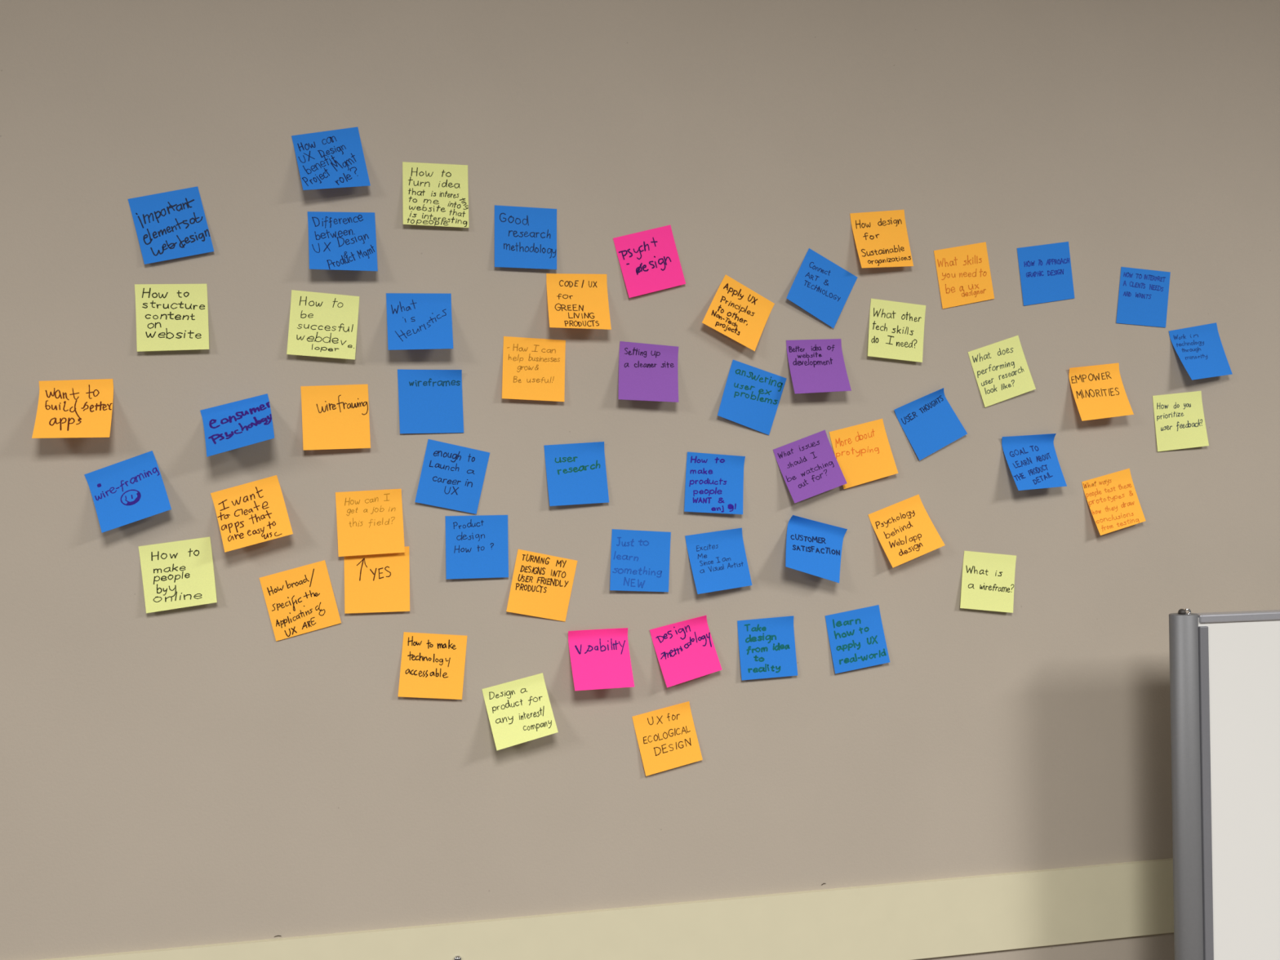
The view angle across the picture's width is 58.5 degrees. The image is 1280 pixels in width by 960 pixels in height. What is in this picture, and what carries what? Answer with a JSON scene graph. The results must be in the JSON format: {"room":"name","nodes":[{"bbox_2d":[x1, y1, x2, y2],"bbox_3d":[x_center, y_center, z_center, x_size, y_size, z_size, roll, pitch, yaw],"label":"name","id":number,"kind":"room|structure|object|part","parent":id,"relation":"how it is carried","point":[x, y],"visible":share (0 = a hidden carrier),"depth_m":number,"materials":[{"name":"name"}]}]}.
{"room":"classroom","nodes":[
{"label":"classroom","id":0,"kind":"room"},
{"bbox_2d":[0,0,1279,959],"bbox_3d":[0.095,0.078,1.491,7.600,2.700,0.101,-1,0,-12],"label":"wall","id":1,"kind":"structure","parent":0,"point":[193,775],"depth_m":1.41,"materials":[{"name":"beige paint"}]},
{"bbox_2d":[31,378,113,438],"bbox_3d":[-0.629,-0.080,1.269,0.081,0.069,0.040,-1,0,-12],"label":"sticky note","id":2,"kind":"object","parent":1,"relation":"attached to","point":[76,408],"visible":1,"depth_m":1.28,"materials":[{"name":"orange paper"}]},
{"bbox_2d":[84,450,171,533],"bbox_3d":[-0.576,0.013,1.284,0.097,0.092,0.031,-1,0,-12],"label":"sticky note","id":3,"kind":"object","parent":1,"relation":"attached to","point":[131,490],"visible":1,"depth_m":1.29,"materials":[{"name":"blue paper"}]},
{"bbox_2d":[128,186,213,264],"bbox_3d":[-0.537,-0.292,1.308,0.094,0.093,0.007,-1,0,-12],"label":"sticky note","id":4,"kind":"object","parent":1,"relation":"attached to","point":[171,224],"visible":1,"depth_m":1.31,"materials":[{"name":"blue paper"}]},
{"bbox_2d":[134,284,208,351],"bbox_3d":[-0.535,-0.186,1.306,0.081,0.080,0.009,-1,0,-12],"label":"sticky note","id":5,"kind":"object","parent":1,"relation":"attached to","point":[170,317],"visible":1,"depth_m":1.31,"materials":[{"name":"yellow paper"}]},
{"bbox_2d":[137,537,217,613],"bbox_3d":[-0.527,0.108,1.303,0.086,0.085,0.011,-1,0,-12],"label":"sticky note","id":6,"kind":"object","parent":1,"relation":"attached to","point":[175,575],"visible":1,"depth_m":1.30,"materials":[{"name":"yellow paper"}]},
{"bbox_2d":[200,393,274,457],"bbox_3d":[-0.458,-0.063,1.299,0.087,0.075,0.051,-1,0,-12],"label":"sticky note","id":7,"kind":"object","parent":1,"relation":"attached to","point":[233,425],"visible":1,"depth_m":1.31,"materials":[{"name":"blue paper"}]},
{"bbox_2d":[210,475,293,552],"bbox_3d":[-0.446,0.038,1.311,0.093,0.087,0.032,-1,0,-12],"label":"sticky note","id":8,"kind":"object","parent":1,"relation":"attached to","point":[253,513],"visible":1,"depth_m":1.32,"materials":[{"name":"orange paper"}]},
{"bbox_2d":[259,560,341,640],"bbox_3d":[-0.397,0.141,1.335,0.092,0.093,0.002,-1,0,-12],"label":"sticky note","id":9,"kind":"object","parent":1,"relation":"attached to","point":[300,600],"visible":1,"depth_m":1.33,"materials":[{"name":"orange paper"}]},
{"bbox_2d":[286,289,359,359],"bbox_3d":[-0.371,-0.182,1.340,0.082,0.082,0.010,-1,0,-12],"label":"sticky note","id":10,"kind":"object","parent":1,"relation":"attached to","point":[325,325],"visible":1,"depth_m":1.34,"materials":[{"name":"yellow paper"}]},
{"bbox_2d":[291,126,370,190],"bbox_3d":[-0.361,-0.376,1.335,0.090,0.085,0.027,-1,0,-12],"label":"sticky note","id":11,"kind":"object","parent":1,"relation":"attached to","point":[335,158],"visible":1,"depth_m":1.34,"materials":[{"name":"blue paper"}]},
{"bbox_2d":[300,384,370,450],"bbox_3d":[-0.357,-0.074,1.340,0.079,0.078,0.013,-1,0,-12],"label":"sticky note","id":12,"kind":"object","parent":1,"relation":"attached to","point":[334,416],"visible":1,"depth_m":1.34,"materials":[{"name":"orange paper"}]},
{"bbox_2d":[307,211,377,271],"bbox_3d":[-0.348,-0.281,1.337,0.080,0.074,0.026,-1,0,-12],"label":"sticky note","id":13,"kind":"object","parent":1,"relation":"attached to","point":[338,241],"visible":1,"depth_m":1.34,"materials":[{"name":"blue paper"}]},
{"bbox_2d":[335,488,404,556],"bbox_3d":[-0.319,0.050,1.349,0.079,0.079,0.009,-1,0,-12],"label":"sticky note","id":14,"kind":"object","parent":1,"relation":"attached to","point":[369,522],"visible":1,"depth_m":1.35,"materials":[{"name":"orange paper"}]},
{"bbox_2d":[343,546,409,613],"bbox_3d":[-0.311,0.118,1.351,0.076,0.077,0.006,-1,0,-12],"label":"sticky note","id":15,"kind":"object","parent":1,"relation":"attached to","point":[374,583],"visible":1,"depth_m":1.35,"materials":[{"name":"orange paper"}]},
{"bbox_2d":[386,293,453,350],"bbox_3d":[-0.261,-0.188,1.353,0.077,0.072,0.029,-1,0,-12],"label":"sticky note","id":16,"kind":"object","parent":1,"relation":"attached to","point":[415,321],"visible":1,"depth_m":1.36,"materials":[{"name":"blue paper"}]},
{"bbox_2d":[397,368,463,433],"bbox_3d":[-0.250,-0.094,1.366,0.077,0.077,0.007,-1,0,-12],"label":"sticky note","id":17,"kind":"object","parent":1,"relation":"attached to","point":[430,401],"visible":1,"depth_m":1.37,"materials":[{"name":"blue paper"}]},
{"bbox_2d":[398,631,466,699],"bbox_3d":[-0.247,0.222,1.363,0.082,0.083,0.007,-1,0,-12],"label":"sticky note","id":18,"kind":"object","parent":1,"relation":"attached to","point":[433,664],"visible":1,"depth_m":1.36,"materials":[{"name":"orange paper"}]},
{"bbox_2d":[402,161,468,227],"bbox_3d":[-0.245,-0.342,1.369,0.078,0.078,0.009,-1,0,-12],"label":"sticky note","id":19,"kind":"object","parent":1,"relation":"attached to","point":[434,194],"visible":1,"depth_m":1.37,"materials":[{"name":"yellow paper"}]},
{"bbox_2d":[414,439,489,514],"bbox_3d":[-0.225,-0.004,1.373,0.090,0.091,0.004,-1,0,-14],"label":"sticky note","id":20,"kind":"object","parent":1,"relation":"attached to","point":[452,476],"visible":1,"depth_m":1.37,"materials":[{"name":"blue paper"}]},
{"bbox_2d":[453,955,462,959],"bbox_3d":[-0.217,0.571,1.362,0.010,0.010,0.009,-1,0,-12],"label":"screw","id":21,"kind":"object","parent":1,"relation":"attached to","point":[457,957],"visible":1,"depth_m":1.36,"materials":[{"name":"silver metal"}]},
{"bbox_2d":[445,515,508,578],"bbox_3d":[-0.196,0.080,1.375,0.075,0.075,0.007,-1,0,-12],"label":"sticky note","id":22,"kind":"object","parent":1,"relation":"attached to","point":[477,546],"visible":1,"depth_m":1.38,"materials":[{"name":"blue paper"}]},
{"bbox_2d":[481,672,558,750],"bbox_3d":[-0.144,0.277,1.371,0.088,0.084,0.034,-1,0,-12],"label":"sticky note","id":23,"kind":"object","parent":1,"relation":"attached to","point":[519,711],"visible":1,"depth_m":1.38,"materials":[{"name":"yellow paper"}]},
{"bbox_2d":[494,204,556,269],"bbox_3d":[-0.139,-0.295,1.391,0.078,0.078,0.008,-1,0,-12],"label":"sticky note","id":24,"kind":"object","parent":1,"relation":"attached to","point":[526,237],"visible":1,"depth_m":1.39,"materials":[{"name":"blue paper"}]},
{"bbox_2d":[502,336,565,401],"bbox_3d":[-0.129,-0.135,1.391,0.080,0.080,0.009,-1,0,-12],"label":"sticky note","id":25,"kind":"object","parent":1,"relation":"attached to","point":[534,368],"visible":1,"depth_m":1.39,"materials":[{"name":"orange paper"}]},
{"bbox_2d":[506,549,577,621],"bbox_3d":[-0.120,0.129,1.394,0.089,0.090,0.006,-1,0,-16],"label":"sticky note","id":26,"kind":"object","parent":1,"relation":"attached to","point":[541,585],"visible":1,"depth_m":1.39,"materials":[{"name":"orange paper"}]},
{"bbox_2d":[543,441,608,506],"bbox_3d":[-0.077,-0.008,1.399,0.079,0.078,0.011,-1,0,-12],"label":"sticky note","id":27,"kind":"object","parent":1,"relation":"attached to","point":[576,473],"visible":1,"depth_m":1.40,"materials":[{"name":"blue paper"}]},
{"bbox_2d":[546,273,611,329],"bbox_3d":[-0.075,-0.219,1.394,0.076,0.072,0.027,-1,0,-12],"label":"sticky note","id":28,"kind":"object","parent":1,"relation":"attached to","point":[575,300],"visible":1,"depth_m":1.40,"materials":[{"name":"orange paper"}]},
{"bbox_2d":[568,627,634,690],"bbox_3d":[-0.047,0.217,1.391,0.076,0.069,0.034,-1,0,-12],"label":"sticky note","id":29,"kind":"object","parent":1,"relation":"attached to","point":[600,659],"visible":1,"depth_m":1.40,"materials":[{"name":"pink paper"}]},
{"bbox_2d":[40,857,1173,959],"bbox_3d":[0.113,0.576,1.435,7.600,0.100,0.007,-1,0,-12],"label":"trim","id":30,"kind":"structure","parent":1,"relation":"attached to","point":[915,920],"depth_m":1.46,"materials":[{"name":"beige paint"}]},
{"bbox_2d":[609,528,671,591],"bbox_3d":[0.001,0.100,1.416,0.080,0.080,0.008,-1,0,-12],"label":"sticky note","id":31,"kind":"object","parent":1,"relation":"attached to","point":[640,559],"visible":1,"depth_m":1.42,"materials":[{"name":"blue paper"}]},
{"bbox_2d":[618,341,678,402],"bbox_3d":[0.011,-0.134,1.413,0.081,0.077,0.023,-1,0,-12],"label":"sticky note","id":32,"kind":"object","parent":1,"relation":"attached to","point":[646,371],"visible":1,"depth_m":1.42,"materials":[{"name":"purple paper"}]},
{"bbox_2d":[613,225,685,297],"bbox_3d":[0.012,-0.273,1.424,0.091,0.094,0.006,-1,0,-12],"label":"sticky note","id":33,"kind":"object","parent":1,"relation":"attached to","point":[649,260],"visible":1,"depth_m":1.42,"materials":[{"name":"pink paper"}]},
{"bbox_2d":[631,701,702,776],"bbox_3d":[0.034,0.322,1.422,0.088,0.089,0.006,-1,0,-12],"label":"sticky note","id":34,"kind":"object","parent":1,"relation":"attached to","point":[667,737],"visible":1,"depth_m":1.42,"materials":[{"name":"orange paper"}]},
{"bbox_2d":[649,615,722,687],"bbox_3d":[0.058,0.213,1.422,0.090,0.086,0.018,-1,0,-12],"label":"sticky note","id":35,"kind":"object","parent":1,"relation":"attached to","point":[686,651],"visible":1,"depth_m":1.43,"materials":[{"name":"pink paper"}]},
{"bbox_2d":[684,452,745,514],"bbox_3d":[0.094,0.004,1.436,0.081,0.080,0.010,-1,0,-12],"label":"sticky note","id":36,"kind":"object","parent":1,"relation":"attached to","point":[714,482],"visible":1,"depth_m":1.44,"materials":[{"name":"blue paper"}]},
{"bbox_2d":[684,528,751,594],"bbox_3d":[0.100,0.101,1.431,0.084,0.081,0.019,-1,0,-12],"label":"sticky note","id":37,"kind":"object","parent":1,"relation":"attached to","point":[718,562],"visible":1,"depth_m":1.44,"materials":[{"name":"blue paper"}]},
{"bbox_2d":[702,275,774,351],"bbox_3d":[0.125,-0.211,1.440,0.101,0.099,0.019,-1,0,-12],"label":"sticky note","id":38,"kind":"object","parent":1,"relation":"attached to","point":[735,311],"visible":1,"depth_m":1.44,"materials":[{"name":"orange paper"}]},
{"bbox_2d":[717,360,786,435],"bbox_3d":[0.141,-0.105,1.451,0.095,0.096,0.007,-1,0,-17],"label":"sticky note","id":39,"kind":"object","parent":1,"relation":"attached to","point":[752,395],"visible":1,"depth_m":1.45,"materials":[{"name":"blue paper"}]},
{"bbox_2d":[737,615,797,679],"bbox_3d":[0.162,0.213,1.450,0.078,0.078,0.006,-1,0,-12],"label":"sticky note","id":40,"kind":"object","parent":1,"relation":"attached to","point":[766,646],"visible":1,"depth_m":1.45,"materials":[{"name":"blue paper"}]},
{"bbox_2d":[773,430,847,503],"bbox_3d":[0.218,-0.018,1.458,0.094,0.094,0.018,-1,0,-12],"label":"sticky note","id":41,"kind":"object","parent":1,"relation":"attached to","point":[809,466],"visible":1,"depth_m":1.46,"materials":[{"name":"purple paper"}]},
{"bbox_2d":[785,515,847,582],"bbox_3d":[0.224,0.087,1.449,0.094,0.087,0.034,-1,0,-12],"label":"sticky note","id":42,"kind":"object","parent":1,"relation":"attached to","point":[814,548],"visible":1,"depth_m":1.46,"materials":[{"name":"blue paper"}]},
{"bbox_2d":[786,338,851,393],"bbox_3d":[0.228,-0.146,1.457,0.077,0.074,0.026,-1,0,-12],"label":"sticky note","id":43,"kind":"object","parent":1,"relation":"attached to","point":[815,366],"visible":1,"depth_m":1.46,"materials":[{"name":"purple paper"}]},
{"bbox_2d":[786,248,857,328],"bbox_3d":[0.234,-0.247,1.472,0.101,0.103,0.006,-1,0,-17],"label":"sticky note","id":44,"kind":"object","parent":1,"relation":"attached to","point":[820,286],"visible":1,"depth_m":1.47,"materials":[{"name":"blue paper"}]},
{"bbox_2d":[825,604,889,673],"bbox_3d":[0.281,0.205,1.474,0.085,0.086,0.008,-1,0,-12],"label":"sticky note","id":45,"kind":"object","parent":1,"relation":"attached to","point":[856,637],"visible":1,"depth_m":1.48,"materials":[{"name":"blue paper"}]},
{"bbox_2d":[829,418,897,488],"bbox_3d":[0.289,-0.034,1.480,0.091,0.091,0.009,-1,0,-7],"label":"sticky note","id":46,"kind":"object","parent":1,"relation":"attached to","point":[863,453],"visible":1,"depth_m":1.48,"materials":[{"name":"orange paper"}]},
{"bbox_2d":[849,209,913,267],"bbox_3d":[0.315,-0.313,1.482,0.083,0.082,0.018,-1,0,-12],"label":"sticky note","id":47,"kind":"object","parent":1,"relation":"attached to","point":[881,237],"visible":1,"depth_m":1.49,"materials":[{"name":"orange paper"}]},
{"bbox_2d":[867,298,925,362],"bbox_3d":[0.335,-0.195,1.490,0.086,0.083,0.007,-1,0,-12],"label":"sticky note","id":48,"kind":"object","parent":1,"relation":"attached to","point":[895,329],"visible":1,"depth_m":1.49,"materials":[{"name":"yellow paper"}]},
{"bbox_2d":[867,493,945,567],"bbox_3d":[0.346,0.066,1.482,0.097,0.094,0.022,-1,0,-12],"label":"sticky note","id":49,"kind":"object","parent":1,"relation":"attached to","point":[904,530],"visible":1,"depth_m":1.49,"materials":[{"name":"orange paper"}]},
{"bbox_2d":[893,387,967,460],"bbox_3d":[0.382,-0.073,1.497,0.102,0.095,0.009,-1,0,-12],"label":"sticky note","id":50,"kind":"object","parent":1,"relation":"attached to","point":[930,424],"visible":1,"depth_m":1.50,"materials":[{"name":"blue paper"}]},
{"bbox_2d":[933,241,994,308],"bbox_3d":[0.430,-0.271,1.514,0.086,0.091,0.002,-1,0,-12],"label":"sticky note","id":51,"kind":"object","parent":1,"relation":"attached to","point":[963,272],"visible":1,"depth_m":1.51,"materials":[{"name":"orange paper"}]},
{"bbox_2d":[960,551,1016,613],"bbox_3d":[0.462,0.135,1.513,0.086,0.084,0.008,-1,0,-12],"label":"sticky note","id":52,"kind":"object","parent":1,"relation":"attached to","point":[988,580],"visible":1,"depth_m":1.51,"materials":[{"name":"yellow paper"}]},
{"bbox_2d":[968,335,1035,407],"bbox_3d":[0.482,-0.145,1.523,0.095,0.097,0.005,-1,0,-9],"label":"sticky note","id":53,"kind":"object","parent":1,"relation":"attached to","point":[1001,369],"visible":1,"depth_m":1.52,"materials":[{"name":"yellow paper"}]},
{"bbox_2d":[1001,433,1066,490],"bbox_3d":[0.525,-0.024,1.518,0.084,0.076,0.027,-1,0,-12],"label":"sticky note","id":54,"kind":"object","parent":1,"relation":"attached to","point":[1033,462],"visible":1,"depth_m":1.52,"materials":[{"name":"blue paper"}]},
{"bbox_2d":[1017,241,1074,306],"bbox_3d":[0.547,-0.278,1.539,0.084,0.089,0.001,-1,0,-12],"label":"sticky note","id":55,"kind":"object","parent":1,"relation":"attached to","point":[1045,270],"visible":1,"depth_m":1.54,"materials":[{"name":"blue paper"}]},
{"bbox_2d":[1068,363,1133,421],"bbox_3d":[0.621,-0.119,1.540,0.081,0.081,0.026,-1,0,-12],"label":"sticky note","id":56,"kind":"object","parent":1,"relation":"attached to","point":[1099,392],"visible":1,"depth_m":1.54,"materials":[{"name":"orange paper"}]},
{"bbox_2d":[1081,468,1145,535],"bbox_3d":[0.644,0.029,1.548,0.089,0.090,0.016,-1,0,-12],"label":"sticky note","id":57,"kind":"object","parent":1,"relation":"attached to","point":[1113,500],"visible":1,"depth_m":1.55,"materials":[{"name":"orange paper"}]},
{"bbox_2d":[1115,266,1170,327],"bbox_3d":[0.692,-0.251,1.569,0.086,0.082,0.001,-1,0,-12],"label":"sticky note","id":58,"kind":"object","parent":1,"relation":"attached to","point":[1143,295],"visible":1,"depth_m":1.57,"materials":[{"name":"blue paper"}]},
{"bbox_2d":[1152,391,1208,451],"bbox_3d":[0.746,-0.081,1.575,0.081,0.084,0.008,-1,0,-12],"label":"sticky note","id":59,"kind":"object","parent":1,"relation":"attached to","point":[1179,418],"visible":1,"depth_m":1.58,"materials":[{"name":"yellow paper"}]},
{"bbox_2d":[1168,322,1232,380],"bbox_3d":[0.776,-0.178,1.573,0.089,0.083,0.026,-1,0,-12],"label":"sticky note","id":60,"kind":"object","parent":1,"relation":"attached to","point":[1199,348],"visible":1,"depth_m":1.58,"materials":[{"name":"blue paper"}]},
{"bbox_3d":[0.731,1.436,-1.455,7.600,0.080,6.100,-1,0,-12],"label":"floor","id":61,"kind":"structure","parent":0,"visible":0},
{"bbox_2d":[1168,608,1279,959],"bbox_3d":[1.331,0.781,1.453,1.344,1.261,0.430,-1,0,-12],"label":"whiteboard","id":62,"kind":"object","parent":61,"relation":"on","point":[1224,667],"visible":1,"depth_m":1.41,"materials":[{"name":"white plastic"}]},
{"bbox_3d":[0.677,0.777,1.403,0.036,1.224,0.025,-1,0,-12],"label":"post","id":63,"kind":"part","parent":62,"relation":"part of","materials":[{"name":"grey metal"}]},
{"bbox_3d":[1.306,0.164,1.542,1.268,0.010,0.021,-1,0,-12],"label":"rail","id":64,"kind":"part","parent":62,"relation":"part of","materials":[{"name":"metal"}]}
]}

